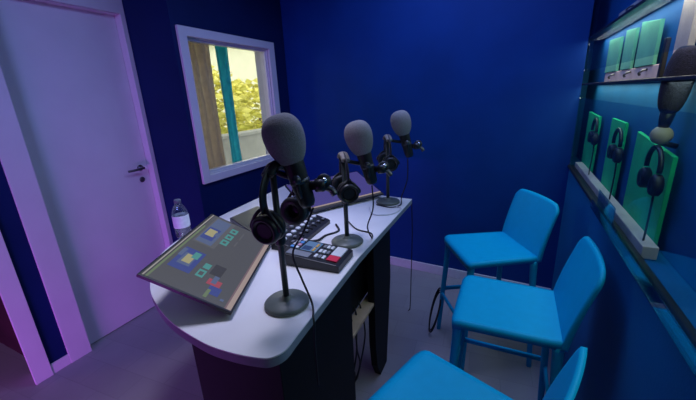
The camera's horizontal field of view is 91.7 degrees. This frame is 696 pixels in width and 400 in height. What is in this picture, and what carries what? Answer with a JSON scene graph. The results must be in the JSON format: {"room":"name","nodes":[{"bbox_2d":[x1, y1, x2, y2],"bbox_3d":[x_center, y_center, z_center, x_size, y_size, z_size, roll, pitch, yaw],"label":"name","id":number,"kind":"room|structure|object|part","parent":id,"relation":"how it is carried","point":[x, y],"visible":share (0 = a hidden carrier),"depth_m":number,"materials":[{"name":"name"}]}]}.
{"room":"studio","nodes":[
{"label":"studio","id":0,"kind":"room"},
{"bbox_2d":[0,296,23,355],"bbox_3d":[-2.923,-0.026,1.112,1.374,2.600,2.040,6,19,25],"label":"wall","id":1,"kind":"structure","parent":0,"point":[8,337],"depth_m":2.13,"materials":[{"name":"paint"}]},
{"bbox_2d":[0,0,117,363],"bbox_3d":[-2.068,-0.080,1.158,0.120,2.600,2.881,6,19,25],"label":"wall","id":2,"kind":"structure","parent":0,"point":[12,230],"depth_m":1.83,"materials":[{"name":"blue paint"}]},
{"bbox_2d":[0,231,53,384],"bbox_3d":[-1.839,-0.009,1.646,0.137,2.160,0.083,6,19,25],"label":"trim","id":3,"kind":"structure","parent":2,"relation":"attached to","point":[13,298],"depth_m":1.81,"materials":[{"name":"white paint"}]},
{"bbox_2d":[50,354,70,373],"bbox_3d":[-1.703,0.971,2.003,0.010,0.066,0.093,6,19,25],"label":"baseboard","id":4,"kind":"structure","parent":2,"relation":"attached to","point":[59,364],"depth_m":2.00,"materials":[{"name":"white paint"}]},
{"bbox_2d":[0,0,165,344],"bbox_3d":[-1.577,-0.112,2.160,0.095,2.021,0.660,6,19,25],"label":"door","id":5,"kind":"structure","parent":2,"relation":"in","point":[63,68],"depth_m":2.09,"materials":[{"name":"white paint"}]},
{"bbox_3d":[-1.463,-0.212,2.337,0.055,0.042,0.131,6,19,25],"label":"handle","id":6,"kind":"part","parent":5,"relation":"part of","materials":[{"name":"metal"}]},
{"bbox_2d":[0,0,172,362],"bbox_3d":[-1.599,-0.146,2.108,0.114,2.130,0.808,6,19,25],"label":"trim","id":7,"kind":"structure","parent":2,"relation":"attached to","point":[15,159],"depth_m":1.93,"materials":[{"name":"white paint"}]},
{"bbox_2d":[122,0,289,242],"bbox_3d":[-0.985,-0.655,2.874,0.526,2.600,1.319,6,19,25],"label":"wall","id":8,"kind":"structure","parent":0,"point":[151,24],"depth_m":2.31,"materials":[{"name":"blue paint"}]},
{"bbox_2d":[188,42,225,168],"bbox_3d":[-1.094,-0.694,2.487,0.039,1.190,0.357,6,19,25],"label":"curtain","id":9,"kind":"object","parent":8,"relation":"hanging from","point":[199,53],"visible":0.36,"depth_m":2.55,"materials":[{"name":"beige fabric"}]},
{"bbox_2d":[175,25,280,183],"bbox_3d":[-0.871,-0.719,2.609,0.152,0.992,0.941,6,19,25],"label":"window","id":10,"kind":"structure","parent":8,"relation":"attached to","point":[185,34],"depth_m":2.46,"materials":[{"name":"white paint"}]},
{"bbox_3d":[-0.849,-0.715,2.593,0.030,0.871,0.796,6,19,25],"label":"sash","id":11,"kind":"part","parent":10,"relation":"part of","materials":[{"name":"white paint"}]},
{"bbox_2d":[215,46,241,162],"bbox_3d":[-0.965,-0.779,2.746,0.035,1.190,0.129,6,19,25],"label":"curtain","id":12,"kind":"object","parent":8,"relation":"hanging from","point":[221,52],"visible":0.73,"depth_m":2.73,"materials":[{"name":"teal fabric"}]},
{"bbox_2d":[0,264,551,399],"bbox_3d":[-1.618,0.976,2.224,5.567,0.080,4.700,6,19,25],"label":"floor","id":13,"kind":"structure","parent":0,"point":[143,358],"depth_m":2.00,"materials":[{"name":"grey wood"}]},
{"bbox_2d":[150,184,411,399],"bbox_3d":[-0.302,0.552,1.804,1.021,0.860,1.524,6,19,25],"label":"table","id":14,"kind":"object","parent":13,"relation":"on","point":[249,353],"visible":0.71,"depth_m":1.14,"materials":[{"name":"white laminate"}]},
{"bbox_2d":[171,199,190,238],"bbox_3d":[-0.793,0.087,1.603,0.073,0.189,0.073,6,19,25],"label":"water bottle","id":15,"kind":"object","parent":14,"relation":"on","point":[180,220],"visible":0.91,"depth_m":1.59,"materials":[{"name":"clear plastic"}]},
{"bbox_2d":[136,214,270,314],"bbox_3d":[-0.468,0.202,1.231,0.256,0.158,0.535,-2,17,1],"label":"monitor","id":16,"kind":"object","parent":14,"relation":"on","point":[214,263],"visible":0.97,"depth_m":1.14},
{"bbox_2d":[230,206,289,230],"bbox_3d":[-0.445,0.114,1.744,0.453,0.024,0.285,11,22,37],"label":"panel","id":17,"kind":"object","parent":14,"relation":"on","point":[243,219],"visible":0.37,"depth_m":1.78,"materials":[{"name":"metal"}]},
{"bbox_2d":[261,113,337,316],"bbox_3d":[-0.149,0.047,0.973,0.246,0.579,0.140,-3,17,0],"label":"microphone","id":18,"kind":"object","parent":14,"relation":"on","point":[283,135],"visible":0.92,"depth_m":0.92,"materials":[{"name":"black metal"}]},
{"bbox_3d":[-0.177,-0.080,0.934,0.099,0.052,0.040,-3,17,0],"label":"swivel arm","id":19,"kind":"part","parent":18,"relation":"part of","materials":[{"name":"black plastic"}]},
{"bbox_2d":[250,160,311,244],"bbox_3d":[-0.191,-0.008,0.959,0.099,0.216,0.210,4,18,20],"label":"headphones","id":20,"kind":"object","parent":18,"relation":"hanging from","point":[267,227],"visible":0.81,"depth_m":0.90,"materials":[{"name":"black plastic"}]},
{"bbox_2d":[251,214,281,244],"bbox_3d":[-0.219,0.079,0.901,0.085,0.085,0.039,6,19,25],"label":"ear cup","id":21,"kind":"object","parent":20,"relation":"on","point":[266,229],"depth_m":0.89,"materials":[{"name":"black plastic"}]},
{"bbox_2d":[290,196,309,220],"bbox_3d":[-0.158,0.029,1.055,0.085,0.085,0.039,6,19,25],"label":"ear cup","id":22,"kind":"object","parent":20,"relation":"on","point":[296,210],"depth_m":1.02,"materials":[{"name":"black plastic"}]},
{"bbox_3d":[-0.138,-0.052,0.898,0.026,0.026,0.013,-3,17,0],"label":"knob","id":23,"kind":"part","parent":18,"relation":"part of","materials":[{"name":"metal"}]},
{"bbox_2d":[292,207,318,385],"bbox_3d":[-0.128,0.300,1.002,0.080,0.556,0.094,0,17,8],"label":"cable","id":24,"kind":"object","parent":18,"relation":"hanging from","point":[312,209],"visible":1,"depth_m":1.00,"materials":[{"name":"black rubber"}]},
{"bbox_3d":[-0.068,-0.053,0.943,0.042,0.043,0.031,-6,17,-11],"label":"clamp knob","id":25,"kind":"part","parent":18,"relation":"part of","materials":[{"name":"black plastic"}]},
{"bbox_2d":[271,214,329,249],"bbox_3d":[-0.210,0.138,1.576,0.114,0.056,0.356,4,18,22],"label":"mixing console","id":26,"kind":"object","parent":14,"relation":"on","point":[317,223],"visible":0.7,"depth_m":1.56,"materials":[{"name":"black plastic"}]},
{"bbox_2d":[284,238,352,272],"bbox_3d":[-0.121,0.211,1.328,0.245,0.054,0.150,4,18,21],"label":"mixing console","id":27,"kind":"object","parent":14,"relation":"on","point":[309,254],"visible":0.92,"depth_m":1.29,"materials":[{"name":"black plastic"}]},
{"bbox_2d":[311,224,339,240],"bbox_3d":[-0.103,0.157,1.576,0.070,0.014,0.251,9,21,34],"label":"cable","id":28,"kind":"object","parent":14,"relation":"on","point":[337,226],"visible":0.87,"depth_m":1.57,"materials":[{"name":"black rubber"}]},
{"bbox_2d":[285,171,383,212],"bbox_3d":[-0.078,-0.054,2.068,0.529,0.124,0.289,-13,20,-31],"label":"monitor","id":29,"kind":"object","parent":14,"relation":"on","point":[324,200],"visible":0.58,"depth_m":2.02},
{"bbox_2d":[352,320,357,368],"bbox_3d":[-0.001,0.756,1.648,0.052,0.535,0.140,-12,20,-29],"label":"cable","id":30,"kind":"object","parent":14,"relation":"hanging from","point":[352,320],"visible":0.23,"depth_m":1.59,"materials":[{"name":"black rubber"}]},
{"bbox_2d":[354,306,360,381],"bbox_3d":[0.028,0.743,1.687,0.045,0.535,0.160,-10,19,-24],"label":"cable","id":31,"kind":"object","parent":14,"relation":"hanging from","point":[354,306],"visible":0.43,"depth_m":1.66,"materials":[{"name":"black rubber"}]},
{"bbox_3d":[0.043,0.351,1.607,0.014,0.329,0.459,5,19,24],"label":"panel","id":32,"kind":"part","parent":14,"relation":"part of","materials":[{"name":"black laminate"}]},
{"bbox_2d":[355,300,365,380],"bbox_3d":[0.042,0.726,1.739,0.052,0.535,0.140,-12,20,-29],"label":"cable","id":33,"kind":"object","parent":14,"relation":"hanging from","point":[358,300],"visible":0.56,"depth_m":1.69,"materials":[{"name":"black rubber"}]},
{"bbox_2d":[349,185,373,238],"bbox_3d":[0.057,0.022,1.580,0.053,0.259,0.336,-8,18,-18],"label":"cable","id":34,"kind":"object","parent":14,"relation":"on","point":[367,231],"visible":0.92,"depth_m":1.45,"materials":[{"name":"black rubber"}]},
{"bbox_2d":[331,120,392,248],"bbox_3d":[0.051,-0.066,1.407,0.270,0.522,0.140,-3,17,0],"label":"microphone","id":35,"kind":"object","parent":14,"relation":"on","point":[358,135],"visible":0.9,"depth_m":1.36,"materials":[{"name":"black metal"}]},
{"bbox_2d":[330,151,360,203],"bbox_3d":[-0.016,-0.102,1.395,0.099,0.199,0.192,-6,17,-11],"label":"headphones","id":36,"kind":"object","parent":35,"relation":"hanging from","point":[348,192],"visible":0.89,"depth_m":1.33,"materials":[{"name":"black plastic"}]},
{"bbox_2d":[339,183,358,203],"bbox_3d":[0.003,-0.026,1.339,0.084,0.085,0.037,-6,17,-11],"label":"ear cup","id":37,"kind":"object","parent":36,"relation":"on","point":[348,192],"depth_m":1.33,"materials":[{"name":"black plastic"}]},
{"bbox_3d":[0.025,-0.165,1.376,0.123,0.052,0.040,-3,17,0],"label":"swivel arm","id":38,"kind":"part","parent":35,"relation":"part of","materials":[{"name":"black plastic"}]},
{"bbox_3d":[0.076,-0.138,1.341,0.026,0.026,0.013,-3,17,0],"label":"knob","id":39,"kind":"part","parent":35,"relation":"part of","materials":[{"name":"metal"}]},
{"bbox_3d":[0.146,-0.139,1.385,0.042,0.043,0.031,-6,17,-11],"label":"clamp knob","id":40,"kind":"part","parent":35,"relation":"part of","materials":[{"name":"black plastic"}]},
{"bbox_2d":[352,293,373,338],"bbox_3d":[0.083,0.522,1.638,0.061,0.016,0.449,5,19,24],"label":"shelf","id":41,"kind":"object","parent":14,"relation":"attached to","point":[367,305],"depth_m":1.59,"materials":[{"name":"beige wood"}]},
{"bbox_3d":[0.171,0.548,1.798,0.035,0.829,0.255,5,19,24],"label":"leg","id":42,"kind":"part","parent":14,"relation":"part of","materials":[{"name":"black laminate"}]},
{"bbox_2d":[369,206,401,215],"bbox_3d":[0.208,0.059,1.853,0.181,0.007,0.136,-2,17,2],"label":"cable","id":43,"kind":"object","parent":14,"relation":"on","point":[396,206],"visible":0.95,"depth_m":1.80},
{"bbox_2d":[376,159,407,207],"bbox_3d":[0.262,-0.092,1.911,0.195,0.260,0.078,-6,17,-11],"label":"cable","id":44,"kind":"object","parent":14,"relation":"on","point":[407,159],"visible":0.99,"depth_m":1.94,"materials":[{"name":"black rubber"}]},
{"bbox_2d":[376,110,424,205],"bbox_3d":[0.296,-0.240,1.929,0.280,0.528,0.140,-3,17,0],"label":"microphone","id":45,"kind":"object","parent":14,"relation":"on","point":[400,120],"visible":0.9,"depth_m":1.88,"materials":[{"name":"black metal"}]},
{"bbox_2d":[376,134,399,171],"bbox_3d":[0.224,-0.273,1.918,0.099,0.199,0.192,-4,17,-6],"label":"headphones","id":46,"kind":"object","parent":45,"relation":"hanging from","point":[393,162],"visible":0.77,"depth_m":1.86,"materials":[{"name":"black plastic"}]},
{"bbox_2d":[385,157,397,171],"bbox_3d":[0.235,-0.197,1.861,0.084,0.085,0.037,-4,17,-6],"label":"ear cup","id":47,"kind":"object","parent":46,"relation":"on","point":[392,161],"depth_m":1.85,"materials":[{"name":"black plastic"}]},
{"bbox_3d":[0.269,-0.342,1.897,0.133,0.052,0.040,-3,17,0],"label":"swivel arm","id":48,"kind":"part","parent":45,"relation":"part of","materials":[{"name":"black plastic"}]},
{"bbox_2d":[408,204,412,310],"bbox_3d":[0.412,0.397,2.232,0.012,0.838,0.094,-2,17,2],"label":"cable","id":49,"kind":"object","parent":14,"relation":"hanging from","point":[411,204],"visible":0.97,"depth_m":2.19,"materials":[{"name":"black rubber"}]},
{"bbox_2d":[429,287,440,332],"bbox_3d":[0.556,0.699,2.154,0.069,0.242,0.179,6,19,25],"label":"cable","id":50,"kind":"object","parent":13,"relation":"on","point":[438,290],"visible":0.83,"depth_m":2.16,"materials":[{"name":"black rubber"}]},
{"bbox_2d":[368,346,587,399],"bbox_3d":[0.279,0.759,0.922,0.469,0.932,0.396,14,23,43],"label":"bar stool","id":51,"kind":"object","parent":13,"relation":"on","point":[426,376],"visible":1,"depth_m":0.97,"materials":[{"name":"teal plastic"}]},
{"bbox_3d":[0.250,0.588,0.891,0.376,0.043,0.365,14,23,43],"label":"seat","id":52,"kind":"part","parent":51,"relation":"part of","materials":[{"name":"teal plastic"}]},
{"bbox_3d":[0.398,0.489,0.703,0.096,0.299,0.361,14,23,43],"label":"backrest","id":53,"kind":"part","parent":51,"relation":"part of","materials":[{"name":"teal plastic"}]},
{"bbox_2d":[437,189,558,370],"bbox_3d":[0.806,0.433,1.907,0.469,0.932,0.396,-4,17,-4],"label":"bar stool","id":54,"kind":"object","parent":13,"relation":"on","point":[531,217],"visible":0.84,"depth_m":1.81,"materials":[{"name":"teal plastic"}]},
{"bbox_3d":[0.594,0.539,2.097,0.072,0.635,0.036,10,21,36],"label":"leg","id":55,"kind":"part","parent":54,"relation":"part of","materials":[{"name":"teal plastic"}]},
{"bbox_3d":[0.621,0.636,1.778,0.037,0.635,0.072,13,23,42],"label":"leg","id":56,"kind":"part","parent":54,"relation":"part of","materials":[{"name":"teal plastic"}]},
{"bbox_3d":[0.769,0.269,1.855,0.376,0.043,0.365,-4,17,-4],"label":"seat","id":57,"kind":"part","parent":54,"relation":"part of","materials":[{"name":"teal plastic"}]},
{"bbox_3d":[0.946,0.516,2.120,0.037,0.635,0.072,13,23,42],"label":"leg","id":58,"kind":"part","parent":54,"relation":"part of","materials":[{"name":"teal plastic"}]},
{"bbox_3d":[0.978,0.118,1.826,0.096,0.299,0.361,-4,17,-4],"label":"backrest","id":59,"kind":"part","parent":54,"relation":"part of","materials":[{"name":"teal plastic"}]},
{"bbox_3d":[0.973,0.613,1.800,0.072,0.635,0.036,10,21,36],"label":"leg","id":60,"kind":"part","parent":54,"relation":"part of","materials":[{"name":"teal plastic"}]},
{"bbox_2d":[449,236,605,399],"bbox_3d":[0.665,0.600,1.383,0.469,0.932,0.396,6,19,25],"label":"bar stool","id":61,"kind":"object","parent":13,"relation":"on","point":[547,319],"visible":0.96,"depth_m":1.27,"materials":[{"name":"teal plastic"}]},
{"bbox_3d":[0.414,0.771,1.369,0.072,0.635,0.036,-7,18,-15],"label":"leg","id":62,"kind":"part","parent":61,"relation":"part of","materials":[{"name":"teal plastic"}]},
{"bbox_3d":[0.557,0.676,1.657,0.037,0.635,0.072,-9,18,-21],"label":"leg","id":63,"kind":"part","parent":61,"relation":"part of","materials":[{"name":"teal plastic"}]},
{"bbox_3d":[0.631,0.432,1.344,0.376,0.043,0.365,6,19,25],"label":"seat","id":64,"kind":"part","parent":61,"relation":"part of","materials":[{"name":"teal plastic"}]},
{"bbox_3d":[0.876,0.707,1.508,0.072,0.635,0.037,-7,18,-15],"label":"leg","id":65,"kind":"part","parent":61,"relation":"part of","materials":[{"name":"teal plastic"}]},
{"bbox_3d":[0.733,0.802,1.220,0.036,0.635,0.072,-9,18,-21],"label":"leg","id":66,"kind":"part","parent":61,"relation":"part of","materials":[{"name":"teal plastic"}]},
{"bbox_3d":[0.820,0.314,1.211,0.096,0.299,0.361,6,19,25],"label":"backrest","id":67,"kind":"part","parent":61,"relation":"part of","materials":[{"name":"teal plastic"}]},
{"bbox_2d":[280,0,593,287],"bbox_3d":[0.435,-0.692,2.782,2.387,2.600,0.439,6,19,25],"label":"wall","id":68,"kind":"structure","parent":0,"point":[490,90],"depth_m":2.48,"materials":[{"name":"blue paint"}]},
{"bbox_2d":[390,256,550,289],"bbox_3d":[0.492,0.557,2.999,2.252,0.080,0.012,7,20,29],"label":"baseboard","id":69,"kind":"structure","parent":68,"relation":"attached to","point":[435,269],"depth_m":2.86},
{"bbox_2d":[551,0,695,399],"bbox_3d":[0.738,-0.037,0.597,0.120,2.600,4.300,6,19,25],"label":"wall","id":70,"kind":"structure","parent":0,"point":[631,354],"depth_m":1.05,"materials":[{"name":"blue paint"}]},
{"bbox_2d":[581,112,601,172],"bbox_3d":[1.427,-0.335,1.990,0.012,0.342,0.310,6,19,25],"label":"board","id":71,"kind":"object","parent":70,"relation":"attached to","point":[588,147],"visible":0.59,"depth_m":1.98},
{"bbox_2d":[587,118,598,174],"bbox_3d":[1.301,-0.288,1.806,0.026,0.295,0.148,6,19,25],"label":"headphones","id":72,"kind":"object","parent":71,"relation":"hanging from","point":[593,137],"visible":1,"depth_m":1.75,"materials":[{"name":"black plastic"}]},
{"bbox_2d":[587,131,594,142],"bbox_3d":[1.320,-0.343,1.835,0.026,0.062,0.052,6,19,25],"label":"ear cup","id":73,"kind":"object","parent":72,"relation":"on","point":[590,133],"depth_m":1.82,"materials":[{"name":"black plastic"}]},
{"bbox_3d":[1.284,-0.215,1.784,0.007,0.170,0.027,13,23,41],"label":"cord","id":74,"kind":"part","parent":72,"relation":"part of","materials":[{"name":"black rubber"}]},
{"bbox_2d":[591,133,598,144],"bbox_3d":[1.279,-0.316,1.752,0.026,0.062,0.052,6,19,25],"label":"ear cup","id":75,"kind":"object","parent":72,"relation":"on","point":[595,137],"depth_m":1.74,"materials":[{"name":"black plastic"}]},
{"bbox_2d":[601,118,628,197],"bbox_3d":[1.196,-0.185,1.526,0.012,0.346,0.230,6,19,25],"label":"board","id":76,"kind":"object","parent":70,"relation":"attached to","point":[609,165],"visible":0.54,"depth_m":1.51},
{"bbox_2d":[607,128,623,199],"bbox_3d":[1.100,-0.151,1.404,0.026,0.295,0.148,6,19,25],"label":"headphones","id":77,"kind":"object","parent":76,"relation":"hanging from","point":[616,154],"visible":0.98,"depth_m":1.36,"materials":[{"name":"black plastic"}]},
{"bbox_2d":[607,144,616,158],"bbox_3d":[1.119,-0.205,1.433,0.026,0.062,0.052,6,19,25],"label":"ear cup","id":78,"kind":"object","parent":77,"relation":"on","point":[611,147],"depth_m":1.42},
{"bbox_3d":[1.083,-0.077,1.382,0.007,0.170,0.027,13,23,41],"label":"cord","id":79,"kind":"part","parent":77,"relation":"part of","materials":[{"name":"black rubber"}]},
{"bbox_2d":[612,148,623,162],"bbox_3d":[1.078,-0.178,1.350,0.026,0.062,0.052,6,19,25],"label":"ear cup","id":80,"kind":"object","parent":77,"relation":"on","point":[618,153],"depth_m":1.33,"materials":[{"name":"black plastic"}]},
{"bbox_2d":[575,162,658,259],"bbox_3d":[1.165,-0.032,1.556,0.038,0.040,1.330,6,19,25],"label":"ledge","id":81,"kind":"object","parent":70,"relation":"attached to","point":[647,248],"visible":0.77,"depth_m":1.17,"materials":[{"name":"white wood"}]},
{"bbox_2d":[588,0,670,41],"bbox_3d":[0.909,-0.587,0.884,0.082,0.012,2.750,6,19,25],"label":"shelf","id":82,"kind":"object","parent":70,"relation":"attached to","point":[644,7],"visible":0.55,"depth_m":1.38,"materials":[{"name":"black wood"}]},
{"bbox_2d":[619,0,640,15],"bbox_3d":[1.186,-0.796,1.393,0.042,0.055,0.620,6,19,25],"label":"hook rail","id":83,"kind":"object","parent":82,"relation":"on","point":[637,1],"visible":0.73,"depth_m":1.45,"materials":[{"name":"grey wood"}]},
{"bbox_2d":[568,165,695,346],"bbox_3d":[0.874,0.148,1.059,0.032,0.014,2.605,6,19,25],"label":"frame rail","id":84,"kind":"object","parent":70,"relation":"attached to","point":[588,191],"visible":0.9,"depth_m":0.91,"materials":[{"name":"black metal"}]},
{"bbox_3d":[0.860,-0.058,0.996,0.012,0.412,2.601,6,19,25],"label":"glass pane","id":85,"kind":"object","parent":84,"relation":"on","visible":0},
{"bbox_2d":[591,190,695,376],"bbox_3d":[0.666,0.216,0.678,0.033,0.095,1.635,6,19,25],"label":"strip","id":86,"kind":"object","parent":85,"relation":"attached to","point":[604,210],"visible":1,"depth_m":0.81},
{"bbox_2d":[577,0,695,291],"bbox_3d":[1.011,-0.478,1.014,0.006,1.223,3.000,6,19,25],"label":"wall panel","id":87,"kind":"object","parent":70,"relation":"attached to","point":[635,104],"depth_m":1.20,"materials":[{"name":"blue paint"}]},
{"bbox_2d":[582,75,695,84],"bbox_3d":[0.920,-0.343,0.958,0.082,0.010,2.750,6,19,25],"label":"shelf","id":88,"kind":"object","parent":70,"relation":"attached to","point":[687,77],"visible":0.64,"depth_m":1.00,"materials":[{"name":"black metal"}]},
{"bbox_2d":[604,64,658,81],"bbox_3d":[1.194,-0.541,1.465,0.042,0.046,0.795,6,19,25],"label":"hook rail","id":89,"kind":"object","parent":88,"relation":"on","point":[645,72],"visible":0.93,"depth_m":1.35,"materials":[{"name":"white wood"}]},
{"bbox_2d":[605,36,623,72],"bbox_3d":[1.317,-0.718,1.674,0.012,0.160,0.230,6,19,25],"label":"board","id":90,"kind":"object","parent":89,"relation":"on","point":[615,46],"visible":1,"depth_m":1.64,"materials":[{"name":"green plastic"}]},
{"bbox_2d":[620,27,639,69],"bbox_3d":[1.201,-0.644,1.442,0.012,0.164,0.150,6,19,25],"label":"board","id":91,"kind":"object","parent":89,"relation":"on","point":[632,35],"visible":0.94,"depth_m":1.42,"materials":[{"name":"green plastic"}]},
{"bbox_2d":[634,18,664,67],"bbox_3d":[1.096,-0.575,1.231,0.012,0.164,0.210,6,19,25],"label":"board","id":92,"kind":"object","parent":89,"relation":"on","point":[651,31],"visible":1,"depth_m":1.21,"materials":[{"name":"green plastic"}]},
{"bbox_2d":[656,37,671,77],"bbox_3d":[0.980,-0.440,1.049,0.012,0.116,0.021,6,19,25],"label":"clip","id":93,"kind":"object","parent":88,"relation":"on","point":[665,50],"visible":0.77,"depth_m":1.04,"materials":[{"name":"black plastic"}]},
{"bbox_2d":[649,45,695,148],"bbox_3d":[0.911,-0.280,0.947,0.070,0.279,0.094,13,23,41],"label":"microphone","id":94,"kind":"object","parent":88,"relation":"attached to","point":[672,95],"visible":0.99,"depth_m":0.92,"materials":[{"name":"metal"}]},
{"bbox_2d":[673,0,695,52],"bbox_3d":[0.956,-0.476,0.952,0.016,0.242,0.095,6,19,25],"label":"upright","id":95,"kind":"object","parent":88,"relation":"on","point":[686,34],"visible":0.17,"depth_m":0.94,"materials":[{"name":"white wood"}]},
{"bbox_2d":[623,131,678,244],"bbox_3d":[0.999,-0.045,1.134,0.012,0.326,0.350,6,19,25],"label":"board","id":96,"kind":"object","parent":70,"relation":"attached to","point":[637,200],"visible":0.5,"depth_m":1.10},
{"bbox_2d":[637,145,664,240],"bbox_3d":[0.914,-0.019,1.033,0.026,0.298,0.153,6,19,25],"label":"headphones","id":97,"kind":"object","parent":96,"relation":"hanging from","point":[655,183],"visible":0.98,"depth_m":0.99,"materials":[{"name":"black plastic"}]},
{"bbox_2d":[637,167,651,187],"bbox_3d":[0.934,-0.071,1.065,0.026,0.065,0.052,6,19,25],"label":"ear cup","id":98,"kind":"object","parent":97,"relation":"on","point":[643,175],"depth_m":1.05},
{"bbox_3d":[0.896,0.057,1.010,0.007,0.167,0.027,13,23,41],"label":"cord","id":99,"kind":"part","parent":97,"relation":"part of","materials":[{"name":"black rubber"}]},
{"bbox_2d":[647,174,664,196],"bbox_3d":[0.890,-0.042,0.979,0.026,0.065,0.052,6,19,25],"label":"ear cup","id":100,"kind":"object","parent":97,"relation":"on","point":[655,186],"depth_m":0.96,"materials":[{"name":"black plastic"}]},
{"label":"outside","id":101,"kind":"structure","parent":0,"visible":0},
{"bbox_3d":[-11.203,-5.865,27.426,39.400,0.080,80.000,6,19,25],"label":"ground","id":102,"kind":"structure","parent":101,"visible":0},
{"bbox_2d":[211,65,253,133],"bbox_3d":[-3.199,-1.807,8.174,2.054,2.744,2.039,6,19,25],"label":"tree","id":103,"kind":"object","parent":102,"relation":"on","point":[241,112],"visible":0.23,"depth_m":7.85,"materials":[{"name":"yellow plant"}]},
{"bbox_2d":[209,45,260,126],"bbox_3d":[-5.055,-5.823,18.542,8.800,4.500,8.800,6,19,25],"label":"house","id":104,"kind":"structure","parent":102,"relation":"on","point":[242,64],"depth_m":13.67,"materials":[{"name":"paint"}]},
{"bbox_2d":[221,128,265,164],"bbox_3d":[-1.058,-0.348,5.179,0.230,1.510,5.600,6,19,25],"label":"parapet","id":105,"kind":"object","parent":102,"relation":"on","point":[252,145],"visible":0.02,"depth_m":4.40,"materials":[{"name":"grey concrete"}]},
{"bbox_2d":[237,78,262,129],"bbox_3d":[-2.647,-2.339,10.214,1.959,2.519,1.986,-1,17,5],"label":"tree","id":106,"kind":"object","parent":102,"relation":"on","point":[254,90],"visible":0.21,"depth_m":9.60,"materials":[{"name":"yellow plant"}]}
]}

